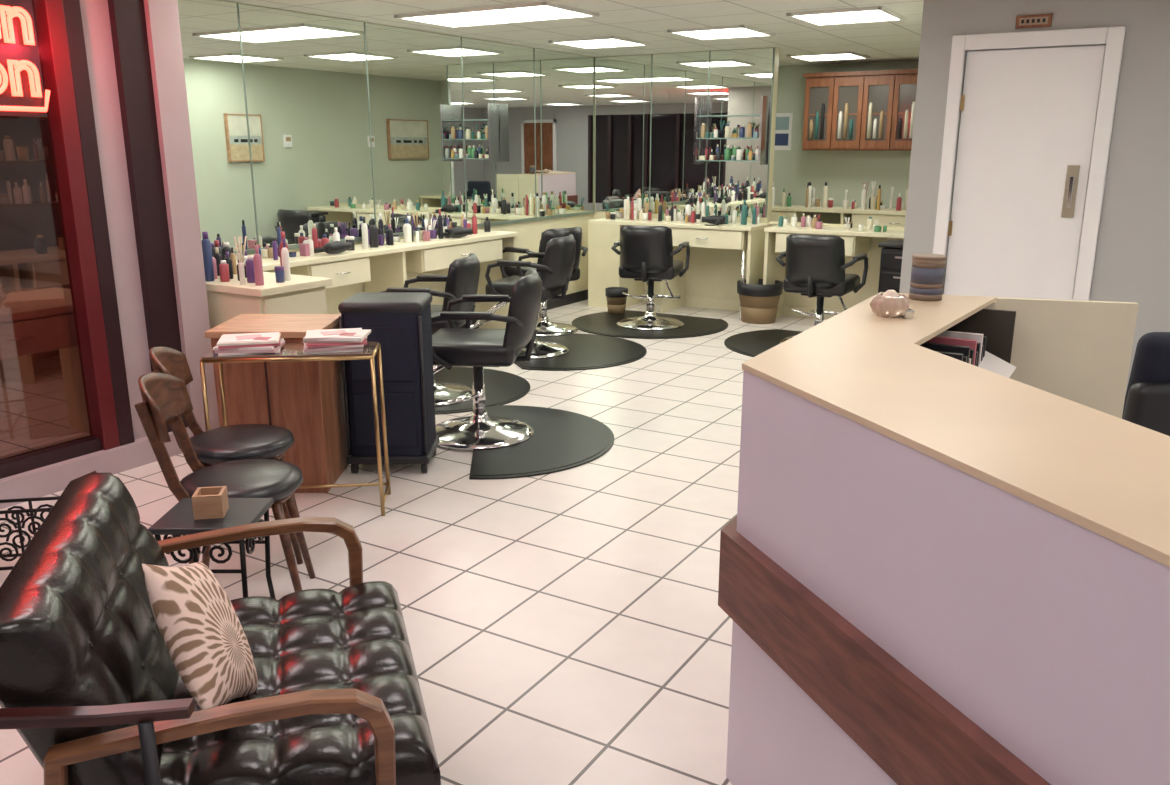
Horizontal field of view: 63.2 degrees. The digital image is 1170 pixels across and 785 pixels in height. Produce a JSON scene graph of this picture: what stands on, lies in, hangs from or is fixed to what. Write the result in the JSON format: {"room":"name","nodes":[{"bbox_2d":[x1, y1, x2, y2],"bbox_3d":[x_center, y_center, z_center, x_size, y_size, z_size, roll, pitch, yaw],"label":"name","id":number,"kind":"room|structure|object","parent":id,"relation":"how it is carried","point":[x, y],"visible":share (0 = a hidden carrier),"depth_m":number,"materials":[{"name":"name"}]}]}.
{"room":"hair salon","nodes":[
{"label":"hair salon","id":0,"kind":"room"},
{"bbox_2d":[0,119,69,359],"bbox_3d":[-5.202,-0.976,5.145,0.100,2.400,7.000,9,17,30],"label":"wall","id":1,"kind":"structure","parent":0,"point":[19,227],"depth_m":6.91,"materials":[{"name":"grey paint"}]},
{"bbox_2d":[0,116,58,208],"bbox_3d":[-4.219,-1.587,6.305,0.230,0.900,3.220,9,17,30],"label":"shelf","id":2,"kind":"object","parent":1,"relation":"attached to","point":[53,203],"visible":0.02,"depth_m":6.65,"materials":[{"name":"brown wood"}]},
{"bbox_2d":[0,135,48,160],"bbox_3d":[-4.244,-1.641,6.219,0.165,0.248,2.867,9,17,30],"label":"cluster","id":3,"kind":"object","parent":2,"relation":"in","point":[22,151],"visible":0.36,"depth_m":6.65,"materials":[{"name":"brown plastic"}]},
{"bbox_2d":[0,174,57,204],"bbox_3d":[-4.227,-1.359,6.349,0.167,0.235,3.000,9,17,30],"label":"cluster","id":4,"kind":"object","parent":2,"relation":"in","point":[5,199],"visible":0.43,"depth_m":6.70,"materials":[{"name":"brown plastic"}]},
{"bbox_2d":[144,0,218,431],"bbox_3d":[-2.409,-0.941,5.012,0.930,2.400,0.160,9,17,30],"label":"wall","id":5,"kind":"structure","parent":0,"point":[162,16],"depth_m":4.74,"materials":[{"name":"pink paint"}]},
{"bbox_2d":[0,0,49,116],"bbox_3d":[-2.427,-1.485,3.876,0.060,0.684,1.151,9,17,30],"label":"sign","id":6,"kind":"object","parent":5,"relation":"attached to","point":[21,82],"visible":1,"depth_m":3.98,"materials":[{"name":"red plastic"}]},
{"bbox_2d":[0,0,187,478],"bbox_3d":[-3.319,-0.432,2.816,0.110,2.280,4.640,9,17,30],"label":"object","id":7,"kind":"structure","parent":5,"relation":"attached to","point":[94,56],"depth_m":4.48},
{"bbox_2d":[0,427,193,509],"bbox_3d":[-3.306,0.731,3.111,0.140,0.120,4.640,9,17,30],"label":"baseboard","id":8,"kind":"structure","parent":5,"relation":"attached to","point":[53,478],"depth_m":4.46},
{"bbox_2d":[220,0,593,313],"bbox_3d":[-1.312,-1.603,7.558,0.100,2.400,5.480,9,17,30],"label":"wall","id":9,"kind":"structure","parent":0,"point":[529,233],"depth_m":8.74,"materials":[{"name":"beige painted drywall"}]},
{"bbox_2d":[177,0,594,254],"bbox_3d":[-1.288,-2.002,7.376,0.020,1.525,5.376,9,17,30],"label":"wall mirror","id":10,"kind":"object","parent":9,"relation":"attached to","point":[298,121],"depth_m":6.90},
{"bbox_2d":[460,289,587,328],"bbox_3d":[-1.145,-0.531,8.004,0.020,0.100,4.830,9,17,30],"label":"baseboard","id":11,"kind":"structure","parent":9,"relation":"attached to","point":[579,296],"depth_m":9.55,"materials":[{"name":"black plastic"}]},
{"bbox_2d":[0,300,826,784],"bbox_3d":[0.989,0.377,4.908,11.500,0.100,12.600,9,17,30],"label":"floor","id":12,"kind":"structure","parent":0,"point":[566,627],"depth_m":3.61,"materials":[{"name":"tile"}]},
{"bbox_2d":[0,496,59,570],"bbox_3d":[-2.080,0.541,3.550,0.454,0.267,0.134,-3,15,-10],"label":"rack","id":13,"kind":"object","parent":12,"relation":"on","point":[21,510],"visible":0.39,"depth_m":3.49,"materials":[{"name":"black metal"}]},
{"bbox_2d":[0,246,69,383],"bbox_3d":[-3.920,-0.497,6.403,0.567,0.840,3.600,9,17,30],"label":"countertop","id":14,"kind":"structure","parent":12,"relation":"on","point":[26,268],"depth_m":6.36,"materials":[{"name":"brown laminate"}]},
{"bbox_2d":[34,235,64,253],"bbox_3d":[-3.957,-1.013,6.232,0.379,0.246,2.862,9,17,30],"label":"cluster","id":15,"kind":"object","parent":14,"relation":"on","point":[40,245],"visible":0.21,"depth_m":6.43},
{"bbox_2d":[0,287,89,433],"bbox_3d":[-3.163,0.085,4.246,0.667,0.800,2.150,9,17,30],"label":"table","id":16,"kind":"object","parent":12,"relation":"on","point":[40,320],"depth_m":4.61,"materials":[{"name":"brown laminate"}]},
{"bbox_2d":[148,498,275,598],"bbox_3d":[-1.100,0.597,2.873,0.280,0.501,0.256,0,15,0],"label":"side table","id":17,"kind":"object","parent":12,"relation":"on","point":[179,520],"visible":0.64,"depth_m":2.75,"materials":[{"name":"black metal"}]},
{"bbox_2d":[192,486,228,519],"bbox_3d":[-1.100,0.323,2.791,0.082,0.070,0.082,-3,15,-10],"label":"wooden box","id":18,"kind":"object","parent":17,"relation":"on","point":[207,502],"visible":1,"depth_m":2.76,"materials":[{"name":"brown wood"}]},
{"bbox_2d":[0,471,440,784],"bbox_3d":[-0.801,0.655,2.063,0.861,0.798,0.938,-4,15,-16],"label":"sofa","id":19,"kind":"object","parent":12,"relation":"on","point":[90,682],"visible":0.88,"depth_m":1.82,"materials":[{"name":"leather"}]},
{"bbox_2d":[142,561,257,709],"bbox_3d":[-0.775,0.489,1.935,0.164,0.380,0.392,-1,15,-2],"label":"throw pillow","id":20,"kind":"object","parent":19,"relation":"on","point":[204,637],"visible":0.98,"depth_m":1.84,"materials":[{"name":"beige fabric"}]},
{"bbox_2d":[134,373,315,591],"bbox_3d":[-1.198,0.339,3.211,0.480,0.832,0.400,-3,15,-12],"label":"dining chair","id":21,"kind":"object","parent":12,"relation":"on","point":[165,397],"visible":0.8,"depth_m":3.16,"materials":[{"name":"black leather"}]},
{"bbox_2d":[149,347,302,564],"bbox_3d":[-1.358,0.229,3.634,0.480,0.832,0.400,-4,15,-15],"label":"dining chair","id":22,"kind":"object","parent":12,"relation":"on","point":[211,447],"visible":0.6,"depth_m":3.58,"materials":[{"name":"black leather"}]},
{"bbox_2d":[206,272,332,328],"bbox_3d":[-2.009,-0.246,5.439,1.130,0.840,0.500,9,17,30],"label":"counter","id":23,"kind":"object","parent":12,"relation":"on","point":[302,294],"visible":0.24,"depth_m":5.05,"materials":[{"name":"beige laminate"}]},
{"bbox_2d":[201,232,290,285],"bbox_3d":[-2.012,-0.774,5.276,0.915,0.264,0.378,9,17,30],"label":"cluster","id":24,"kind":"object","parent":23,"relation":"on","point":[218,261],"visible":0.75,"depth_m":5.10,"materials":[{"name":"plastic"}]},
{"bbox_2d":[205,314,348,492],"bbox_3d":[-1.420,0.043,4.485,0.500,0.760,0.460,0,15,0],"label":"base cabinet","id":25,"kind":"object","parent":12,"relation":"on","point":[305,398],"visible":0.56,"depth_m":4.29,"materials":[{"name":"brown wood"}]},
{"bbox_2d":[200,341,390,515],"bbox_3d":[-1.235,0.163,4.113,0.718,0.716,0.278,-2,15,-6],"label":"table","id":26,"kind":"object","parent":12,"relation":"on","point":[288,351],"visible":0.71,"depth_m":3.98,"materials":[{"name":"gold glass"}]},
{"bbox_2d":[213,332,284,355],"bbox_3d":[-1.406,-0.206,3.993,0.267,0.056,0.223,-2,15,-8],"label":"magazine stack","id":27,"kind":"object","parent":26,"relation":"on","point":[269,342],"visible":1,"depth_m":3.91,"materials":[{"name":"paper"}]},
{"bbox_2d":[303,328,370,353],"bbox_3d":[-1.054,-0.221,4.024,0.283,0.069,0.228,-2,15,-8],"label":"magazine stack","id":28,"kind":"object","parent":26,"relation":"on","point":[316,341],"visible":1,"depth_m":3.94,"materials":[{"name":"paper"}]},
{"bbox_2d":[236,230,517,328],"bbox_3d":[-1.438,-0.662,7.019,0.427,0.850,2.750,9,17,30],"label":"station","id":29,"kind":"object","parent":12,"relation":"on","point":[380,268],"visible":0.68,"depth_m":6.98,"materials":[{"name":"beige laminate"}]},
{"bbox_2d":[314,241,352,253],"bbox_3d":[-1.709,-0.979,6.370,0.236,0.084,0.210,9,17,30],"label":"hair dryer","id":30,"kind":"object","parent":29,"relation":"on","point":[335,247],"visible":0.99,"depth_m":6.29,"materials":[{"name":"black plastic"}]},
{"bbox_2d":[235,209,490,260],"bbox_3d":[-1.504,-1.188,6.903,0.265,0.227,2.565,9,17,30],"label":"cluster","id":31,"kind":"object","parent":29,"relation":"on","point":[373,236],"visible":0.83,"depth_m":6.86,"materials":[{"name":"plastic"}]},
{"bbox_2d":[443,227,472,237],"bbox_3d":[-1.030,-1.261,7.457,0.236,0.084,0.210,12,19,39],"label":"hair dryer","id":32,"kind":"object","parent":29,"relation":"on","point":[458,232],"visible":0.86,"depth_m":7.37,"materials":[{"name":"black plastic"}]},
{"bbox_2d":[338,292,439,472],"bbox_3d":[-0.955,-0.051,4.677,0.400,0.845,0.361,0,15,0],"label":"cabinet","id":33,"kind":"object","parent":12,"relation":"on","point":[400,322],"visible":0.97,"depth_m":4.52,"materials":[{"name":"navy painted metal"},{"name":"black plastic"}]},
{"bbox_2d":[433,367,529,414],"bbox_3d":[-0.798,-0.036,6.275,0.870,0.011,1.240,-3,15,-10],"label":"floor mat","id":34,"kind":"object","parent":12,"relation":"on","point":[501,387],"visible":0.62,"depth_m":6.29,"materials":[{"name":"rubber"}]},
{"bbox_2d":[382,253,479,406],"bbox_3d":[-1.040,-0.414,5.942,0.787,0.888,0.620,2,15,8],"label":"salon chair","id":35,"kind":"object","parent":34,"relation":"on","point":[462,278],"visible":0.43,"depth_m":5.74,"materials":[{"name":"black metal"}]},
{"bbox_2d":[469,405,613,479],"bbox_3d":[-0.221,0.241,5.208,0.760,0.011,1.320,-1,15,-4],"label":"floor mat","id":36,"kind":"object","parent":12,"relation":"on","point":[562,440],"visible":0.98,"depth_m":5.00,"materials":[{"name":"rubber"}]},
{"bbox_2d":[431,270,541,449],"bbox_3d":[-0.620,-0.205,5.136,0.787,0.888,0.620,1,15,4],"label":"salon chair","id":37,"kind":"object","parent":36,"relation":"on","point":[477,349],"visible":0.91,"depth_m":4.99,"materials":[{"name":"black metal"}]},
{"bbox_2d":[514,333,646,370],"bbox_3d":[-0.092,-0.340,7.443,1.130,0.011,1.359,-5,15,-19],"label":"floor mat","id":38,"kind":"object","parent":12,"relation":"on","point":[586,351],"visible":0.72,"depth_m":7.23,"materials":[{"name":"rubber"}]},
{"bbox_2d":[470,235,575,358],"bbox_3d":[-0.458,-0.756,7.257,0.787,0.888,0.620,5,15,19],"label":"salon chair","id":39,"kind":"object","parent":38,"relation":"on","point":[559,255],"visible":0.73,"depth_m":7.03,"materials":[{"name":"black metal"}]},
{"bbox_2d":[500,227,587,336],"bbox_3d":[-0.389,-0.973,8.094,0.620,0.888,0.787,-14,20,-43],"label":"salon chair","id":40,"kind":"object","parent":38,"relation":"on","point":[545,328],"visible":0.38,"depth_m":7.92,"materials":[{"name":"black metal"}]},
{"bbox_2d":[572,310,727,338],"bbox_3d":[0.528,-0.603,8.455,1.399,0.011,1.200,9,17,30],"label":"floor mat","id":41,"kind":"object","parent":12,"relation":"on","point":[602,323],"visible":0.88,"depth_m":8.34,"materials":[{"name":"rubber"}]},
{"bbox_2d":[605,287,627,313],"bbox_3d":[0.300,-0.868,9.022,0.216,0.240,0.216,0,15,0],"label":"waste bin","id":42,"kind":"object","parent":41,"relation":"on","point":[616,301],"visible":0.91,"depth_m":8.95,"materials":[{"name":"black plastic"}]},
{"bbox_2d":[611,225,689,330],"bbox_3d":[0.591,-1.046,8.375,0.620,0.888,0.787,4,15,15],"label":"salon chair","id":43,"kind":"object","parent":41,"relation":"on","point":[646,253],"visible":1,"depth_m":8.07,"materials":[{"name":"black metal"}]},
{"bbox_2d":[588,218,770,320],"bbox_3d":[0.879,-1.213,9.140,1.680,0.850,0.527,9,17,30],"label":"station","id":44,"kind":"object","parent":12,"relation":"on","point":[603,262],"visible":0.68,"depth_m":9.12,"materials":[{"name":"beige laminate"}]},
{"bbox_2d":[605,195,759,224],"bbox_3d":[0.899,-1.757,9.069,1.595,0.239,0.330,9,17,30],"label":"cluster","id":45,"kind":"object","parent":44,"relation":"on","point":[636,212],"visible":0.91,"depth_m":9.05,"materials":[{"name":"plastic"}]},
{"bbox_2d":[702,215,725,225],"bbox_3d":[1.145,-1.556,8.591,0.210,0.084,0.236,6,16,21],"label":"hair dryer","id":46,"kind":"object","parent":44,"relation":"on","point":[714,219],"visible":1,"depth_m":8.62,"materials":[{"name":"black plastic"}]},
{"bbox_2d":[737,279,782,323],"bbox_3d":[1.580,-0.825,8.620,0.410,0.360,0.410,0,15,0],"label":"waste bin","id":47,"kind":"object","parent":12,"relation":"on","point":[758,303],"visible":0.94,"depth_m":8.48,"materials":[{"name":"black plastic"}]},
{"bbox_2d":[724,329,801,356],"bbox_3d":[1.754,-0.361,7.524,1.360,0.011,1.180,9,17,30],"label":"floor mat","id":48,"kind":"object","parent":12,"relation":"on","point":[752,343],"visible":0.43,"depth_m":7.75,"materials":[{"name":"rubber"}]},
{"bbox_2d":[776,234,867,342],"bbox_3d":[1.880,-0.824,7.519,0.620,0.888,0.787,8,17,29],"label":"salon chair","id":49,"kind":"object","parent":48,"relation":"on","point":[816,266],"visible":0.77,"depth_m":7.19,"materials":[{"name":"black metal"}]},
{"bbox_2d":[763,221,904,317],"bbox_3d":[2.323,-1.005,8.297,1.690,0.870,0.527,9,17,30],"label":"station","id":50,"kind":"object","parent":12,"relation":"on","point":[857,242],"visible":0.54,"depth_m":8.30,"materials":[{"name":"beige laminate"}]},
{"bbox_2d":[778,213,904,231],"bbox_3d":[2.383,-1.462,8.159,1.478,0.125,0.326,9,17,30],"label":"cluster","id":51,"kind":"object","parent":50,"relation":"on","point":[816,223],"visible":0.78,"depth_m":8.29,"materials":[{"name":"plastic"}]},
{"bbox_2d":[771,204,905,226],"bbox_3d":[2.853,-1.529,10.255,2.870,0.900,0.547,9,17,30],"label":"countertop","id":52,"kind":"structure","parent":12,"relation":"on","point":[890,217],"depth_m":9.98,"materials":[{"name":"beige laminate"}]},
{"bbox_2d":[772,181,907,210],"bbox_3d":[2.789,-2.120,10.165,2.539,0.290,0.381,9,17,30],"label":"cluster","id":53,"kind":"object","parent":52,"relation":"on","point":[874,202],"visible":0.6,"depth_m":10.10,"materials":[{"name":"multicoloured plastic"}]},
{"bbox_2d":[878,239,903,292],"bbox_3d":[2.550,-0.782,7.551,0.400,0.815,0.408,9,17,30],"label":"cart","id":54,"kind":"object","parent":12,"relation":"on","point":[891,254],"visible":0.32,"depth_m":7.38,"materials":[{"name":"black plastic"}]},
{"bbox_2d":[718,292,1169,784],"bbox_3d":[1.032,0.510,2.063,1.422,1.075,2.615,0,15,0],"label":"reception desk","id":55,"kind":"object","parent":12,"relation":"on","point":[935,568],"visible":0.91,"depth_m":1.66,"materials":[{"name":"paint"}]},
{"bbox_2d":[870,290,914,317],"bbox_3d":[0.876,-0.255,2.722,0.109,0.075,0.112,-6,16,-22],"label":"dish","id":56,"kind":"object","parent":55,"relation":"on","point":[889,304],"visible":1,"depth_m":2.69,"materials":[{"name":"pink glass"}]},
{"bbox_2d":[909,254,946,300],"bbox_3d":[1.090,-0.367,3.025,0.104,0.139,0.104,0,15,0],"label":"striped canister","id":57,"kind":"object","parent":55,"relation":"on","point":[928,270],"visible":1,"depth_m":2.99,"materials":[{"name":"multicoloured ceramic"}]},
{"bbox_2d":[919,330,1015,377],"bbox_3d":[1.046,-0.058,2.745,0.308,0.190,0.530,9,17,30],"label":"file folders","id":58,"kind":"object","parent":55,"relation":"on","point":[970,348],"visible":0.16,"depth_m":2.78,"materials":[{"name":"paper"}]},
{"bbox_2d":[1122,332,1169,435],"bbox_3d":[2.002,0.212,3.442,0.613,0.958,0.600,0,15,0],"label":"office chair","id":59,"kind":"object","parent":12,"relation":"on","point":[1147,397],"visible":0.26,"depth_m":3.10,"materials":[{"name":"black leather"}]},
{"bbox_2d":[224,0,923,65],"bbox_3d":[0.989,-2.042,4.279,11.500,0.100,12.600,9,17,30],"label":"ceiling","id":60,"kind":"structure","parent":0,"point":[649,21],"depth_m":6.89,"materials":[{"name":"tile"}]},
{"bbox_2d":[394,1,598,27],"bbox_3d":[-0.596,-2.516,6.346,1.230,0.020,0.630,9,17,30],"label":"ceiling light panel","id":61,"kind":"object","parent":60,"relation":"attached to","point":[535,11],"depth_m":6.31,"materials":[{"name":"white plastic"}]},
{"bbox_2d":[548,36,649,48],"bbox_3d":[0.125,-2.950,8.015,0.630,0.020,0.630,9,17,30],"label":"ceiling light panel","id":62,"kind":"object","parent":60,"relation":"attached to","point":[606,41],"depth_m":7.97,"materials":[{"name":"white plastic"}]},
{"bbox_2d":[667,25,774,39],"bbox_3d":[1.051,-2.766,7.307,0.630,0.020,0.630,9,17,30],"label":"ceiling light panel","id":63,"kind":"object","parent":60,"relation":"attached to","point":[733,31],"depth_m":7.27,"materials":[{"name":"white plastic"}]},
{"bbox_2d":[787,51,869,60],"bbox_3d":[2.373,-3.271,9.249,0.630,0.020,0.630,9,17,30],"label":"ceiling light panel","id":64,"kind":"object","parent":60,"relation":"attached to","point":[847,55],"depth_m":9.22,"materials":[{"name":"white plastic"}]},
{"bbox_2d":[786,6,905,25],"bbox_3d":[1.762,-2.527,6.386,0.630,0.020,0.630,9,17,30],"label":"ceiling light panel","id":65,"kind":"object","parent":60,"relation":"attached to","point":[876,13],"depth_m":6.35,"materials":[{"name":"white plastic"}]},
{"bbox_2d":[594,47,903,309],"bbox_3d":[1.633,-1.947,8.883,3.740,2.400,0.100,9,17,30],"label":"wall","id":66,"kind":"structure","parent":0,"point":[711,273],"depth_m":9.08,"materials":[{"name":"beige painted drywall"}]},
{"bbox_2d":[595,48,774,217],"bbox_3d":[0.901,-2.474,9.132,1.852,1.495,0.013,9,17,30],"label":"wall mirror","id":67,"kind":"object","parent":66,"relation":"attached to","point":[644,128],"visible":0.75,"depth_m":9.12,"materials":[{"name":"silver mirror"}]},
{"bbox_2d":[693,96,769,164],"bbox_3d":[1.343,-2.413,8.765,0.664,0.600,0.167,9,17,30],"label":"shelf","id":68,"kind":"object","parent":66,"relation":"attached to","point":[699,115],"visible":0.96,"depth_m":8.71,"materials":[{"name":"clear glass"}]},
{"bbox_2d":[699,145,757,159],"bbox_3d":[1.347,-2.231,8.823,0.568,0.140,0.130,9,17,30],"label":"cluster","id":69,"kind":"object","parent":68,"relation":"in","point":[737,152],"visible":0.94,"depth_m":8.82,"materials":[{"name":"multicoloured plastic"}]},
{"bbox_2d":[701,120,757,137],"bbox_3d":[1.341,-2.432,8.766,0.551,0.158,0.137,9,17,30],"label":"cluster","id":70,"kind":"object","parent":68,"relation":"in","point":[750,130],"visible":1,"depth_m":8.73,"materials":[{"name":"multicoloured plastic"}]},
{"bbox_2d":[643,292,844,318],"bbox_3d":[1.654,-0.813,9.092,3.620,0.100,0.020,9,17,30],"label":"baseboard","id":71,"kind":"structure","parent":66,"relation":"attached to","point":[712,303],"depth_m":9.24,"materials":[{"name":"beige wood"}]},
{"bbox_2d":[773,60,918,223],"bbox_3d":[2.909,-2.347,10.421,3.390,2.400,0.100,9,17,30],"label":"wall","id":72,"kind":"structure","parent":0,"point":[842,170],"depth_m":10.45,"materials":[{"name":"green paint"}]},
{"bbox_2d":[774,113,792,149],"bbox_3d":[2.184,-2.923,10.649,0.270,0.400,0.020,9,17,30],"label":"poster","id":73,"kind":"object","parent":72,"relation":"attached to","point":[783,131],"visible":0.64,"depth_m":10.62,"materials":[{"name":"white paper"}]},
{"bbox_2d":[802,69,917,150],"bbox_3d":[2.950,-2.949,9.974,1.290,0.790,0.340,9,17,30],"label":"upper cabinet","id":74,"kind":"object","parent":72,"relation":"attached to","point":[852,110],"visible":0.94,"depth_m":9.86,"materials":[{"name":"brown wood"}]},
{"bbox_2d":[899,0,1169,394],"bbox_3d":[4.428,-0.858,4.694,5.510,2.400,0.100,9,17,30],"label":"wall","id":75,"kind":"structure","parent":0,"point":[1132,261],"depth_m":5.43,"materials":[{"name":"grey paint"}]},
{"bbox_2d":[933,26,1125,300],"bbox_3d":[2.600,-1.020,5.745,0.905,2.185,0.090,9,17,30],"label":"door","id":76,"kind":"structure","parent":75,"relation":"attached to","point":[1036,124],"depth_m":5.65,"materials":[{"name":"white paint"}]},
{"bbox_2d":[1015,14,1052,28],"bbox_3d":[2.571,-2.128,5.443,0.190,0.070,0.023,9,17,30],"label":"plaque","id":77,"kind":"object","parent":75,"relation":"attached to","point":[1039,20],"visible":1,"depth_m":5.44,"materials":[{"name":"brown wood"}]}
]}

